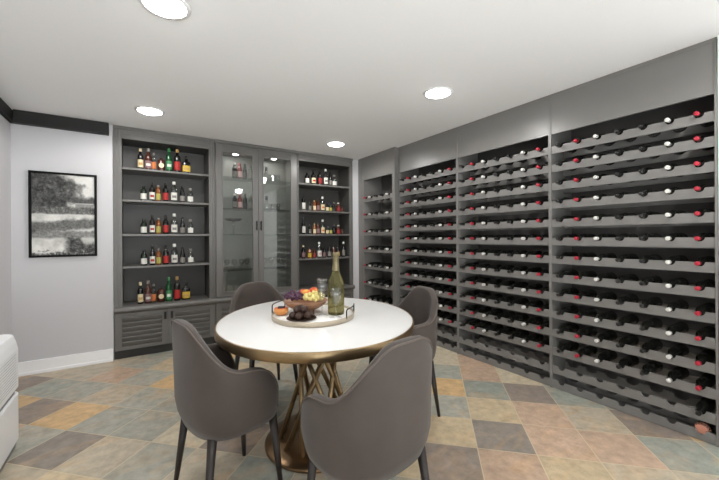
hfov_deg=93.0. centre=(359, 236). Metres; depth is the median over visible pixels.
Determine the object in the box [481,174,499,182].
wine bottle
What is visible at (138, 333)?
base cabinet
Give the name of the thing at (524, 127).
wine rack
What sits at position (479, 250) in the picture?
wine bottle
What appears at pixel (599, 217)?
wine bottle
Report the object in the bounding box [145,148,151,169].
liquor bottle
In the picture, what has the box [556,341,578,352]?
wine bottle
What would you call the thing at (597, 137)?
wine bottle
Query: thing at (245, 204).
liquor bottle
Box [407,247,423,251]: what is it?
wine bottle
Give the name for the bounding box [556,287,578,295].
wine bottle
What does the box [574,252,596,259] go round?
wine bottle
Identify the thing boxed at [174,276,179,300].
liquor bottle
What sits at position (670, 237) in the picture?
wine bottle
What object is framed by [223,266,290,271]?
glass shelf
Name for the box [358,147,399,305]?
wine rack
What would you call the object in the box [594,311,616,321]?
wine bottle
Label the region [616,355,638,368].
wine bottle
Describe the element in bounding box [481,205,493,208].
wine bottle
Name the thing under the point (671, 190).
wine bottle
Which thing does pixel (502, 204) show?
wine bottle
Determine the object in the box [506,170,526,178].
wine bottle
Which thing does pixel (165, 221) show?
liquor bottle
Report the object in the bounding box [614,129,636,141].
wine bottle
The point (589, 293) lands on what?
wine bottle
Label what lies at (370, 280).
wine bottle
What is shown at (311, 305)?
fruit bowl
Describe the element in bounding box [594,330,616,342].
wine bottle
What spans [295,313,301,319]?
truffle
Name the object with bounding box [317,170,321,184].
liquor bottle
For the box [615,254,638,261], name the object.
wine bottle
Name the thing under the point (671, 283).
wine bottle
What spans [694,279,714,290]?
wine bottle
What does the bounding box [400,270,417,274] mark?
wine bottle
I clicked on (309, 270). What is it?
bookcase
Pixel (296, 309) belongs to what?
truffle
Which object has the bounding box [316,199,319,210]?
liquor bottle
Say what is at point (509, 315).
wine bottle
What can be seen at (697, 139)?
wine bottle
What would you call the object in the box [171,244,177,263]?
liquor bottle
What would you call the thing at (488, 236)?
wine bottle
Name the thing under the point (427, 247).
wine bottle
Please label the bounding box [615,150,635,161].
wine bottle
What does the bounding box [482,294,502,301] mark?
wine bottle
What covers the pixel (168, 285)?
liquor bottle
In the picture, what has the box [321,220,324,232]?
liquor bottle
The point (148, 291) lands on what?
liquor bottle
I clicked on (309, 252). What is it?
liquor bottle
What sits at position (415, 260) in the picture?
wine bottle
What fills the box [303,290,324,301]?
grape bunch
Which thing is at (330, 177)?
liquor bottle
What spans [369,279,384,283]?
wine bottle
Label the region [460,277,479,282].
wine bottle
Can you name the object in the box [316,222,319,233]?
liquor bottle
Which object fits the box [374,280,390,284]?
wine bottle
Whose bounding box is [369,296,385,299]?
wine bottle
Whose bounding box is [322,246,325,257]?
liquor bottle
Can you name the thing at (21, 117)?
trim
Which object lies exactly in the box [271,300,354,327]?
serving tray
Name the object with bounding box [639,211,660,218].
wine bottle
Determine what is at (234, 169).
liquor bottle
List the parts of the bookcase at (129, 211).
panel, panel, panel, shelf, shelf, shelf, shelf, panel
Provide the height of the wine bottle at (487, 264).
0.072 m
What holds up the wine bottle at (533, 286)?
in the wine rack at (524, 127)
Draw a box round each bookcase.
[113,125,214,307]
[296,151,352,289]
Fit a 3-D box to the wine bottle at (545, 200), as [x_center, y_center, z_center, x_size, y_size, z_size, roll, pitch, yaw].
[1.623,-0.292,2.964,0.280,0.073,0.073,0,0,-33]
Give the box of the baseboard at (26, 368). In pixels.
[18,349,112,376]
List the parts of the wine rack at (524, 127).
rail, rail, rail, rail, rail, rail, rail, rail, rail, rail, rail, rail, rail, rail, rail, rail, rail, rail, rail, rail, rail, rail, panel, panel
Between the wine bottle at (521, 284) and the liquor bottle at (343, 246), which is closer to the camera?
the wine bottle at (521, 284)
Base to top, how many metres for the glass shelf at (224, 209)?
0.008 m
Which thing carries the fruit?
on the serving tray at (322, 320)
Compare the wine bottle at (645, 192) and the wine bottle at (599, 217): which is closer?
the wine bottle at (645, 192)
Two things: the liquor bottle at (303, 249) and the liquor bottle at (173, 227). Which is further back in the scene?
the liquor bottle at (303, 249)
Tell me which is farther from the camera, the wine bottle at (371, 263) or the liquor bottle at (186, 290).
the wine bottle at (371, 263)
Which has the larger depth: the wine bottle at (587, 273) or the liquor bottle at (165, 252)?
the liquor bottle at (165, 252)
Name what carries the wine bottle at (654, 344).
in the wine rack at (680, 83)
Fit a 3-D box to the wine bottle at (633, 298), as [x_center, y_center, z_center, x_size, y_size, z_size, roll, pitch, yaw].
[1.940,0.465,2.485,0.280,0.074,0.074,0,0,-33]
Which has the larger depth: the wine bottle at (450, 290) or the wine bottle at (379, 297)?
the wine bottle at (379, 297)
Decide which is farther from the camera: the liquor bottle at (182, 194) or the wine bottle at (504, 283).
the liquor bottle at (182, 194)
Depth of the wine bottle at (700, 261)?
2.11 m
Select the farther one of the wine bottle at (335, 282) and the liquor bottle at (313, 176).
the liquor bottle at (313, 176)
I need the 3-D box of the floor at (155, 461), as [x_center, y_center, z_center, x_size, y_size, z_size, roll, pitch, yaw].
[0.095,1.263,1.967,4.224,0.001,6.400,0,0,-33]
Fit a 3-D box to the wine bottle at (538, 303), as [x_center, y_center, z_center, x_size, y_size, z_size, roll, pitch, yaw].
[1.553,0.619,3.079,0.280,0.073,0.073,0,0,-33]
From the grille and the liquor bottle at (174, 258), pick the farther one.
the liquor bottle at (174, 258)
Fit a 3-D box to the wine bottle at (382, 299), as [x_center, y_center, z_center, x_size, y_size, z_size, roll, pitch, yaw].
[0.330,0.899,4.826,0.280,0.073,0.073,0,0,-33]
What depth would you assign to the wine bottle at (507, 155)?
3.17 m
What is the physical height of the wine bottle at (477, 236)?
0.073 m
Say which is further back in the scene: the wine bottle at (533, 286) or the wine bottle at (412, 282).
the wine bottle at (412, 282)
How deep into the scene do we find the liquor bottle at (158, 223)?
3.79 m
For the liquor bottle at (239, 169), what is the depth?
4.34 m
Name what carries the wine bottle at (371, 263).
in the wine rack at (378, 173)
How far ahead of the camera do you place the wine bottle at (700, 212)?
2.10 m
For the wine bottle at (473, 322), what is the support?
in the wine rack at (524, 127)
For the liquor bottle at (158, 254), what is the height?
0.180 m
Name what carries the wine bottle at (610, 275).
in the wine rack at (680, 83)
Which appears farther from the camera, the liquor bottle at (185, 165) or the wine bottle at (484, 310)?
the liquor bottle at (185, 165)
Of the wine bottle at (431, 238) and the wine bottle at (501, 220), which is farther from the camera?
the wine bottle at (431, 238)
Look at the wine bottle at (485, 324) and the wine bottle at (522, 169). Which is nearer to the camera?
the wine bottle at (522, 169)
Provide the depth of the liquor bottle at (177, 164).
3.89 m
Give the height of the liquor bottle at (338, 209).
0.135 m
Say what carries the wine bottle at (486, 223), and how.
in the wine rack at (524, 127)
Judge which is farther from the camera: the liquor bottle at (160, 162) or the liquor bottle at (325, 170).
the liquor bottle at (325, 170)
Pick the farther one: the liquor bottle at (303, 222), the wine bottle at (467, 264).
the liquor bottle at (303, 222)
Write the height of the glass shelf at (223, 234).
0.008 m
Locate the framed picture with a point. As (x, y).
(62, 207)
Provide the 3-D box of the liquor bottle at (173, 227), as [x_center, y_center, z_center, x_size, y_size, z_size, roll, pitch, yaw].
[-2.114,-0.151,3.891,0.064,0.232,0.066,0,0,-33]
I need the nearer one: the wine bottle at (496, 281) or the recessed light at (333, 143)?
the wine bottle at (496, 281)
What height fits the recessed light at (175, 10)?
0.024 m
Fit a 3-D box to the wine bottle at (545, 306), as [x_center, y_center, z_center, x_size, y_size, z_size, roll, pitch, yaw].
[1.629,0.619,2.964,0.280,0.072,0.072,0,0,-33]
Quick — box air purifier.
[0,334,18,472]
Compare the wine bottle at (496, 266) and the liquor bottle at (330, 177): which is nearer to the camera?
the wine bottle at (496, 266)
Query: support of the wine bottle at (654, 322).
in the wine rack at (680, 83)
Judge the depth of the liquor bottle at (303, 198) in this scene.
4.74 m
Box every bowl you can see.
[225,218,241,231]
[283,297,327,310]
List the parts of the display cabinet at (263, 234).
door, panel, panel, door, panel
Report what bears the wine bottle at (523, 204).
in the wine rack at (524, 127)
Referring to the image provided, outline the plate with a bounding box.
[286,315,315,320]
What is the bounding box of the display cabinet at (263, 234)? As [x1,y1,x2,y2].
[214,139,296,297]
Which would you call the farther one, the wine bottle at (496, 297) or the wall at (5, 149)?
the wine bottle at (496, 297)
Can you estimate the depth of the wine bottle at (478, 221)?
3.50 m
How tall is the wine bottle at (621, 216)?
0.073 m
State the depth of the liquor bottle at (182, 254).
3.92 m
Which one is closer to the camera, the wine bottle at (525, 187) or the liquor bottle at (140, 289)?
the wine bottle at (525, 187)
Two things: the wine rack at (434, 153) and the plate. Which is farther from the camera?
the wine rack at (434, 153)
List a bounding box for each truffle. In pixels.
[289,312,295,318]
[293,306,300,312]
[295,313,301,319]
[301,305,307,312]
[304,312,310,318]
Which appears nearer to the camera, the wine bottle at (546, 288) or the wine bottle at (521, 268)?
the wine bottle at (546, 288)
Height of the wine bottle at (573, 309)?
0.073 m
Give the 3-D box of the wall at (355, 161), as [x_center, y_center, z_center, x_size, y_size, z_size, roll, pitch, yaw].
[0.005,0.044,5.467,0.538,2.440,0.447,0,0,-33]
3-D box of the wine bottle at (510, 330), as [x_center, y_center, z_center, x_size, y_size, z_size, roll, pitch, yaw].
[1.405,0.923,3.310,0.280,0.074,0.074,0,0,-33]
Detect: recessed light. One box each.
[134,106,164,115]
[138,0,190,20]
[327,141,344,146]
[423,87,452,98]
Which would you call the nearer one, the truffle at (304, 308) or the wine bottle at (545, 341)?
the truffle at (304, 308)
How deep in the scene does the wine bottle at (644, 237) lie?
2.34 m
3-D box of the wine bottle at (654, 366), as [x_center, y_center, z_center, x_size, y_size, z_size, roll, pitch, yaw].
[2.017,0.919,2.371,0.280,0.073,0.073,0,0,-33]
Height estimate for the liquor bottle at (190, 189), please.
0.170 m
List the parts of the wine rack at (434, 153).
rail, rail, rail, rail, rail, rail, rail, rail, rail, rail, rail, rail, rail, rail, rail, rail, rail, panel, rail, rail, rail, rail, rail, panel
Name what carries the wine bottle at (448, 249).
in the wine rack at (434, 153)
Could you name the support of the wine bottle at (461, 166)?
in the wine rack at (524, 127)
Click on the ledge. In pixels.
(129, 306)
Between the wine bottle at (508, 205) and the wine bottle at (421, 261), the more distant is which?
the wine bottle at (421, 261)
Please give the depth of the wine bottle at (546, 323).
2.92 m
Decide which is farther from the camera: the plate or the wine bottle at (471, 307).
the wine bottle at (471, 307)
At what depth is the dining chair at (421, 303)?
2.48 m
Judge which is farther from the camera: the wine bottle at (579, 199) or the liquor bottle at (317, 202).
the liquor bottle at (317, 202)
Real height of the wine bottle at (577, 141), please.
0.074 m
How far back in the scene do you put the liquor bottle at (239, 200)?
4.34 m
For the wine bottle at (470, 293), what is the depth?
3.63 m
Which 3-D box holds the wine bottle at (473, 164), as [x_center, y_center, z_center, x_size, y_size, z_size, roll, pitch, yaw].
[1.244,-0.744,3.540,0.280,0.074,0.074,0,0,-33]
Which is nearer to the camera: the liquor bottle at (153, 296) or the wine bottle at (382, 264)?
the liquor bottle at (153, 296)
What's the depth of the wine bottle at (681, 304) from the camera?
2.23 m
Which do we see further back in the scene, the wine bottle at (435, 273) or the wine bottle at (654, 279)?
the wine bottle at (435, 273)
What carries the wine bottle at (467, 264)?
in the wine rack at (524, 127)
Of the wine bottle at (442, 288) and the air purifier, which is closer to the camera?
the air purifier
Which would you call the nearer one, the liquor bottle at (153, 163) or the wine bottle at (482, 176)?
the wine bottle at (482, 176)
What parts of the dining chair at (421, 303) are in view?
backrest, leg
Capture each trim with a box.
[0,98,14,123]
[13,109,108,135]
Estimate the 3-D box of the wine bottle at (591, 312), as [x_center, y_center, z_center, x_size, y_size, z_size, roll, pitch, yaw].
[1.791,0.618,2.715,0.280,0.073,0.073,0,0,-33]
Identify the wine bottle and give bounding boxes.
[328,252,343,315]
[363,262,379,266]
[364,278,379,282]
[364,294,379,298]
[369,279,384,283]
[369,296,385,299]
[374,263,390,266]
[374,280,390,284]
[376,297,391,301]
[380,281,392,285]
[400,258,416,262]
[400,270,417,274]
[400,281,417,285]
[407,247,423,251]
[407,259,424,263]
[407,271,424,275]
[407,282,424,287]
[414,247,430,251]
[414,259,430,263]
[414,271,432,276]
[422,235,436,239]
[422,248,436,251]
[422,260,439,264]
[422,272,440,277]
[428,285,440,288]
[430,222,443,226]
[430,235,445,239]
[430,248,446,252]
[430,261,448,266]
[430,273,448,278]
[434,286,449,290]
[437,311,449,317]
[438,299,449,303]
[439,235,454,239]
[439,248,455,253]
[439,261,455,267]
[439,274,456,279]
[439,287,456,293]
[439,300,456,306]
[439,313,456,320]
[459,164,477,171]
[459,235,476,239]
[459,249,478,253]
[459,263,478,269]
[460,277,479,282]
[460,290,479,296]
[460,304,479,311]
[460,318,480,325]
[470,162,488,169]
[470,220,486,224]
[470,235,487,239]
[470,249,488,255]
[470,263,489,270]
[470,278,490,284]
[470,292,490,298]
[470,306,490,313]
[471,321,491,328]
[481,159,500,167]
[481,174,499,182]
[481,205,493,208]
[481,220,498,224]
[481,235,499,239]
[482,250,501,254]
[482,264,501,270]
[482,279,502,285]
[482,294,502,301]
[482,309,502,316]
[482,324,502,331]
[493,156,513,164]
[493,172,512,180]
[493,188,511,195]
[493,203,506,208]
[494,219,512,223]
[494,235,512,239]
[494,250,513,256]
[494,265,514,271]
[494,281,514,287]
[494,296,514,303]
[494,311,515,319]
[494,326,515,335]
[506,153,526,162]
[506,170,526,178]
[507,186,523,194]
[507,202,521,206]
[507,218,525,223]
[507,234,526,239]
[507,250,527,256]
[507,266,527,272]
[507,282,528,289]
[507,298,528,305]
[507,314,528,322]
[507,330,528,338]
[520,150,541,159]
[521,167,540,176]
[521,184,539,192]
[521,201,536,205]
[521,218,540,222]
[521,234,541,239]
[521,251,542,256]
[521,267,542,273]
[521,284,542,291]
[521,300,543,308]
[521,316,543,325]
[522,333,543,342]
[536,182,547,186]
[536,199,547,204]
[536,217,548,222]
[536,234,548,240]
[536,252,548,257]
[536,269,548,275]
[537,286,548,293]
[537,303,548,311]
[537,321,548,329]
[537,338,548,347]
[555,142,576,152]
[555,161,575,170]
[555,179,574,188]
[555,197,577,202]
[556,216,575,221]
[556,234,577,240]
[556,252,577,258]
[556,270,578,277]
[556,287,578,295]
[556,305,578,314]
[556,323,578,333]
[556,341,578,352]
[573,138,594,149]
[573,157,593,167]
[573,176,592,186]
[573,196,592,201]
[574,215,593,220]
[574,234,595,240]
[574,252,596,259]
[574,271,596,278]
[574,289,596,298]
[574,308,596,318]
[574,326,596,337]
[574,345,597,357]
[593,134,614,145]
[593,154,614,165]
[593,174,611,184]
[593,194,613,199]
[593,214,614,220]
[593,234,615,240]
[594,253,616,260]
[594,272,616,280]
[594,292,616,301]
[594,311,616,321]
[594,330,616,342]
[594,350,616,362]
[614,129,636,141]
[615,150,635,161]
[615,171,633,181]
[615,192,634,198]
[615,213,637,219]
[615,233,637,240]
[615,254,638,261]
[615,274,638,282]
[615,294,638,304]
[616,314,638,325]
[616,334,638,347]
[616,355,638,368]
[638,123,660,137]
[638,145,659,158]
[638,167,658,179]
[638,189,658,196]
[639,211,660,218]
[639,233,661,240]
[639,254,661,262]
[639,275,661,285]
[639,297,662,307]
[639,318,662,330]
[639,339,662,352]
[640,360,662,375]
[664,118,686,132]
[664,141,685,154]
[665,164,684,176]
[665,187,682,193]
[665,210,686,217]
[665,233,687,240]
[665,255,687,264]
[665,277,688,287]
[665,299,688,311]
[666,322,688,334]
[666,344,688,358]
[666,366,688,382]
[693,111,713,126]
[693,135,713,149]
[694,160,712,173]
[694,184,713,191]
[694,208,714,216]
[694,232,714,240]
[694,256,714,265]
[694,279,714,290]
[694,420,715,433]
[695,303,714,315]
[695,326,715,340]
[695,349,715,365]
[695,372,715,390]
[695,397,715,415]
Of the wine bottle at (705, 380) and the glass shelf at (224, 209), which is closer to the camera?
the wine bottle at (705, 380)
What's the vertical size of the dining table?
0.770 m
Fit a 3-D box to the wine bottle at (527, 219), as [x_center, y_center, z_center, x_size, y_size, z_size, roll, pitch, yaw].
[1.548,-0.140,3.079,0.280,0.074,0.074,0,0,-33]
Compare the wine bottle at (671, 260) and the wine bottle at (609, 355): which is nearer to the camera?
the wine bottle at (671, 260)
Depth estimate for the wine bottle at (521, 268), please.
3.17 m
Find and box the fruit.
[274,306,287,315]
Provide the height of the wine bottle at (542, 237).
0.073 m
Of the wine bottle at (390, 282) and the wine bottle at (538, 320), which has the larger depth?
the wine bottle at (390, 282)
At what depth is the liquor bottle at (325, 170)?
4.92 m
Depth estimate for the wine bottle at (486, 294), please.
3.52 m
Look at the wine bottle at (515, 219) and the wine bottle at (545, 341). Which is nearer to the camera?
the wine bottle at (545, 341)
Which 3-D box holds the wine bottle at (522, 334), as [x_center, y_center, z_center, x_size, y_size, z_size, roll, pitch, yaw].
[1.480,0.923,3.194,0.280,0.074,0.074,0,0,-33]
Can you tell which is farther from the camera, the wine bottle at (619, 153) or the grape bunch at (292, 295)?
the wine bottle at (619, 153)
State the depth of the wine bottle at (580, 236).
2.68 m
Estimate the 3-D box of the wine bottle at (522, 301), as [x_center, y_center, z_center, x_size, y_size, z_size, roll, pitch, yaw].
[1.478,0.620,3.194,0.280,0.074,0.074,0,2,-33]
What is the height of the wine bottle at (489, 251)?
0.073 m
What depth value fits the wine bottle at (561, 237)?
2.80 m
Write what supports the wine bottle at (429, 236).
in the wine rack at (434, 153)
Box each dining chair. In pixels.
[171,319,282,479]
[229,281,298,394]
[300,335,432,479]
[369,286,439,416]
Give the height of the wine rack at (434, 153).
2.439 m
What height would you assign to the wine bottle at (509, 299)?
0.073 m
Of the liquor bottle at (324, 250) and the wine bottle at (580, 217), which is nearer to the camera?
the wine bottle at (580, 217)
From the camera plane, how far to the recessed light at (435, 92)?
2.76 m
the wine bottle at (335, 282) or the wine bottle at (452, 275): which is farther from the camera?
the wine bottle at (452, 275)
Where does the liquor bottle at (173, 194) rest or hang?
on the bookcase at (129, 211)
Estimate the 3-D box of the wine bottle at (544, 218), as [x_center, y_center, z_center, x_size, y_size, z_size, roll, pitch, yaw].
[1.624,-0.140,2.964,0.280,0.073,0.073,0,0,-33]
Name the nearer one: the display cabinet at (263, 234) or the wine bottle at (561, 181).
the wine bottle at (561, 181)
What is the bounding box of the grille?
[3,357,14,399]
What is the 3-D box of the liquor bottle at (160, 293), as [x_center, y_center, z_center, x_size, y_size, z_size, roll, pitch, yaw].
[-2.233,0.649,3.840,0.073,0.160,0.060,0,0,-33]
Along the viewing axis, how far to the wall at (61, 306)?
3.31 m
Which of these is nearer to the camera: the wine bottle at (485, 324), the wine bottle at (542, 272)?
the wine bottle at (542, 272)
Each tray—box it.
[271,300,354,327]
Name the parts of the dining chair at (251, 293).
leg, leg, backrest, leg, leg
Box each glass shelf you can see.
[223,208,289,211]
[223,234,289,234]
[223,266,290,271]
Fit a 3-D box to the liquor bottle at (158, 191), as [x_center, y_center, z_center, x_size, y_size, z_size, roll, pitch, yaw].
[-2.246,-0.488,3.806,0.049,0.180,0.050,0,0,-33]
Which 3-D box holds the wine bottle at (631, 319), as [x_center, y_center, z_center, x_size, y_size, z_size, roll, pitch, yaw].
[1.941,0.617,2.485,0.280,0.072,0.072,0,0,-33]
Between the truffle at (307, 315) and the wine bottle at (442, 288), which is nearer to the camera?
the truffle at (307, 315)
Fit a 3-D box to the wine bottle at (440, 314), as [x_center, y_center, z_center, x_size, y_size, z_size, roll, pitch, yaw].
[0.944,0.926,4.016,0.280,0.072,0.072,0,0,-33]
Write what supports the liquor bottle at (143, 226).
on the bookcase at (129, 211)
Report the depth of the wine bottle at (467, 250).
3.62 m
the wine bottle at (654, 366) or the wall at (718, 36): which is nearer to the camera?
the wall at (718, 36)
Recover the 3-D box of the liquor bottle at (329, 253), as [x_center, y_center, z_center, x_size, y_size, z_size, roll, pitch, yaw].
[-0.442,0.206,4.980,0.064,0.180,0.065,0,0,-33]
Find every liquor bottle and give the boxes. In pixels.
[137,282,142,303]
[138,148,143,168]
[140,185,146,199]
[140,219,146,233]
[141,250,146,265]
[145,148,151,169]
[145,280,151,302]
[149,182,154,200]
[149,215,154,233]
[150,246,154,264]
[151,153,155,168]
[151,284,155,302]
[156,185,160,200]
[156,218,160,233]
[156,249,160,264]
[157,158,164,170]
[157,287,164,301]
[163,182,167,200]
[163,215,168,233]
[163,245,168,264]
[166,148,171,170]
[166,277,171,300]
[171,182,176,199]
[171,214,176,231]
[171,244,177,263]
[174,149,180,171]
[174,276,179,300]
[180,185,184,201]
[180,217,184,233]
[180,247,184,263]
[182,156,190,172]
[182,281,189,299]
[188,188,192,201]
[188,219,192,232]
[188,249,193,262]
[232,163,236,177]
[232,193,236,207]
[237,163,241,178]
[237,194,241,207]
[243,164,246,178]
[243,194,247,208]
[248,194,251,208]
[301,194,304,209]
[302,217,305,233]
[302,245,304,257]
[305,172,308,182]
[307,247,311,257]
[311,170,315,183]
[312,248,315,257]
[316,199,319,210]
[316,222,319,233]
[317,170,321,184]
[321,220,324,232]
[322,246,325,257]
[324,169,327,183]
[327,245,331,256]
[329,172,331,184]
[336,203,340,211]
[336,225,340,233]
[341,242,344,256]
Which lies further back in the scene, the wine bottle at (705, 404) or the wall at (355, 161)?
the wall at (355, 161)
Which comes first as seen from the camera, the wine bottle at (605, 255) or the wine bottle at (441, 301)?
the wine bottle at (605, 255)
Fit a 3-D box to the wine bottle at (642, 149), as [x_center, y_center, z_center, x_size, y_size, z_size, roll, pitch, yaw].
[2.008,-0.598,2.371,0.280,0.074,0.074,0,0,-33]
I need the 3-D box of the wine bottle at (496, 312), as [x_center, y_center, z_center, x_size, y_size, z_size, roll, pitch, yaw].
[1.329,0.772,3.425,0.280,0.074,0.074,0,0,-33]
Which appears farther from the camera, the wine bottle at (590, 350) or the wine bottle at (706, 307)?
the wine bottle at (590, 350)
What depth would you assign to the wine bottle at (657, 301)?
2.35 m
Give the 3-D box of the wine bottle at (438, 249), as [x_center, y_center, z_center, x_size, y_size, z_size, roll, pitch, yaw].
[0.939,0.168,4.016,0.280,0.073,0.073,0,0,-33]
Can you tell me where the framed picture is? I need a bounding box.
[28,170,96,257]
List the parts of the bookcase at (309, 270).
panel, panel, shelf, shelf, shelf, shelf, panel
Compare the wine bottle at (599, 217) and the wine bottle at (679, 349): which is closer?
the wine bottle at (679, 349)
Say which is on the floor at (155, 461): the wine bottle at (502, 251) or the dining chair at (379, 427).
the dining chair at (379, 427)
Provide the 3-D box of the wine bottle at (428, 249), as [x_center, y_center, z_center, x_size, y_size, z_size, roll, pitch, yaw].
[0.865,0.168,4.130,0.280,0.073,0.073,0,0,-33]
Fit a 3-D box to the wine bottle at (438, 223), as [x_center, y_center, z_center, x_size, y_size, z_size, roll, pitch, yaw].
[0.937,-0.136,4.016,0.280,0.073,0.073,0,0,-33]
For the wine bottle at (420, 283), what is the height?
0.074 m
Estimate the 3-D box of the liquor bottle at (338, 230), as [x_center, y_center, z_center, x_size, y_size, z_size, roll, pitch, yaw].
[-0.314,-0.110,5.065,0.068,0.135,0.069,0,0,-33]
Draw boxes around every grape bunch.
[284,289,302,300]
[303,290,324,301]
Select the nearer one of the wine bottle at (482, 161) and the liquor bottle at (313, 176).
the wine bottle at (482, 161)
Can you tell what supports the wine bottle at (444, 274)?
in the wine rack at (434, 153)
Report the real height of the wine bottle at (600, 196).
0.073 m
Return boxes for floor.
[0,343,718,479]
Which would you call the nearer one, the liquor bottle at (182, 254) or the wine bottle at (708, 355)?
the wine bottle at (708, 355)
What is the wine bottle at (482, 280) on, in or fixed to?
in the wine rack at (524, 127)
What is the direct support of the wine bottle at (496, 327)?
in the wine rack at (524, 127)
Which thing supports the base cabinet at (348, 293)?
on the floor at (155, 461)
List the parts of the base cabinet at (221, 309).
door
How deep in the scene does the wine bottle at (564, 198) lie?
2.79 m
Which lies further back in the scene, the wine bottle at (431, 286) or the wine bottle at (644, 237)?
the wine bottle at (431, 286)
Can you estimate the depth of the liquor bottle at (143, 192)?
3.71 m
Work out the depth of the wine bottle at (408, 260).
4.43 m
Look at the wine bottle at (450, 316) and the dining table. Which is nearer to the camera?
the dining table
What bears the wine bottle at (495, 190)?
in the wine rack at (524, 127)
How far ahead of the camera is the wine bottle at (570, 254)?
2.80 m
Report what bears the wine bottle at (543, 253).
in the wine rack at (524, 127)
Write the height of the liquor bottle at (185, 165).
0.200 m
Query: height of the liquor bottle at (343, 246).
0.225 m
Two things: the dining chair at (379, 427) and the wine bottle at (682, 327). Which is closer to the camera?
the dining chair at (379, 427)
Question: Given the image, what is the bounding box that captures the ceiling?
[0,0,718,159]
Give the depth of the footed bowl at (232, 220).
4.27 m
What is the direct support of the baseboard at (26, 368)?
attached to the wall at (61, 306)
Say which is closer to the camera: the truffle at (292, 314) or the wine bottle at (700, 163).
the truffle at (292, 314)
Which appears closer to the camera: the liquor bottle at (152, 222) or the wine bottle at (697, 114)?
the wine bottle at (697, 114)
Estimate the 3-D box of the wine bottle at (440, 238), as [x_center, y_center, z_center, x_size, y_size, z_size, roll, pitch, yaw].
[1.012,0.016,3.903,0.280,0.072,0.072,0,0,-33]
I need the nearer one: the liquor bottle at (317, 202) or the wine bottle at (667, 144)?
the wine bottle at (667, 144)
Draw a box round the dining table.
[214,297,413,473]
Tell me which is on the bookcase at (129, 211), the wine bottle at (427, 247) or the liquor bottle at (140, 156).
the liquor bottle at (140, 156)
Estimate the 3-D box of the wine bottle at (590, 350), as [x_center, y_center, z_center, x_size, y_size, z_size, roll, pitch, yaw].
[1.793,0.921,2.714,0.280,0.073,0.073,0,0,-33]
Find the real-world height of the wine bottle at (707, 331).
0.073 m
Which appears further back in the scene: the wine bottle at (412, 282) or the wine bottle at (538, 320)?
the wine bottle at (412, 282)
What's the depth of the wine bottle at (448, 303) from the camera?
3.88 m
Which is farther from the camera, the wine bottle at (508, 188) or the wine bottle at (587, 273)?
the wine bottle at (508, 188)
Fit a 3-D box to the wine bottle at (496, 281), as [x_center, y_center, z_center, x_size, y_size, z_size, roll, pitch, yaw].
[1.327,0.469,3.425,0.280,0.073,0.073,0,0,-33]
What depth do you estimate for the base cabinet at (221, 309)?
4.09 m
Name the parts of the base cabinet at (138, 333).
door, door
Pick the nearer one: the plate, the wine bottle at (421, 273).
the plate
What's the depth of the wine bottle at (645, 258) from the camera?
2.34 m
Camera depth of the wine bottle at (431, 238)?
3.97 m
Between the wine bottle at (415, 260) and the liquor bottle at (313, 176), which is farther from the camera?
the liquor bottle at (313, 176)
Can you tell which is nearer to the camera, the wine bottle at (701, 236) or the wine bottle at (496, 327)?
the wine bottle at (701, 236)
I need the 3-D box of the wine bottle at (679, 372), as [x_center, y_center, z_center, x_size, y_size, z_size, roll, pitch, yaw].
[2.092,0.919,2.256,0.280,0.072,0.072,0,0,-33]
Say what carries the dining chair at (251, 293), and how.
on the floor at (155, 461)
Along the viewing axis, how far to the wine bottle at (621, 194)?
2.44 m
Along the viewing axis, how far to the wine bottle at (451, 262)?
3.87 m
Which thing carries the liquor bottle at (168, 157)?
on the bookcase at (129, 211)
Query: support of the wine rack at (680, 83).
on the floor at (155, 461)
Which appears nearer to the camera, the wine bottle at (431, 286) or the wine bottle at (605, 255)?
the wine bottle at (605, 255)
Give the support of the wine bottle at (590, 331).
in the wine rack at (680, 83)
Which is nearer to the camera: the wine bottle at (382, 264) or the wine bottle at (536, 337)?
the wine bottle at (536, 337)
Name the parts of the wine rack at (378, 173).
rail, rail, rail, rail, rail, rail, rail, rail, panel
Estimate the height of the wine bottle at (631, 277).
0.074 m
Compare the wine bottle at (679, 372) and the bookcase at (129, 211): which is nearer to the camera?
the wine bottle at (679, 372)
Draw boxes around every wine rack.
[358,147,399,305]
[399,128,457,353]
[456,95,550,386]
[549,37,718,446]
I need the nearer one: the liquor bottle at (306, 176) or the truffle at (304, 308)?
the truffle at (304, 308)
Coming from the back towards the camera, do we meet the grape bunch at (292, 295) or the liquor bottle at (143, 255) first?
the liquor bottle at (143, 255)
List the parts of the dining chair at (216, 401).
leg, leg, leg, leg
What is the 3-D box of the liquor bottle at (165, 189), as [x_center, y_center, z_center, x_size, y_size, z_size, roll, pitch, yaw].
[-2.187,-0.506,3.845,0.056,0.215,0.058,0,0,-33]
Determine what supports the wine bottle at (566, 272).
in the wine rack at (680, 83)
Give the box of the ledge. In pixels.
[114,284,354,313]
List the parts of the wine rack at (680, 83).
rail, rail, rail, rail, rail, rail, rail, rail, rail, rail, rail, rail, rail, rail, rail, panel, rail, rail, rail, rail, rail, rail, rail, rail, panel, rail, rail, rail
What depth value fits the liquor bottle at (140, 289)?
3.72 m
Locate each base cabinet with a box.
[114,303,215,359]
[215,296,285,342]
[322,289,353,297]
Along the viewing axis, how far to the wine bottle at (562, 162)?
2.78 m
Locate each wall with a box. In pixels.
[0,114,11,334]
[10,123,114,362]
[352,159,358,298]
[718,36,718,183]
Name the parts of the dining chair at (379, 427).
leg, leg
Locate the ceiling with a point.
(297, 75)
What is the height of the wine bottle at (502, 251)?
0.074 m
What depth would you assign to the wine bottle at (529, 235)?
3.05 m

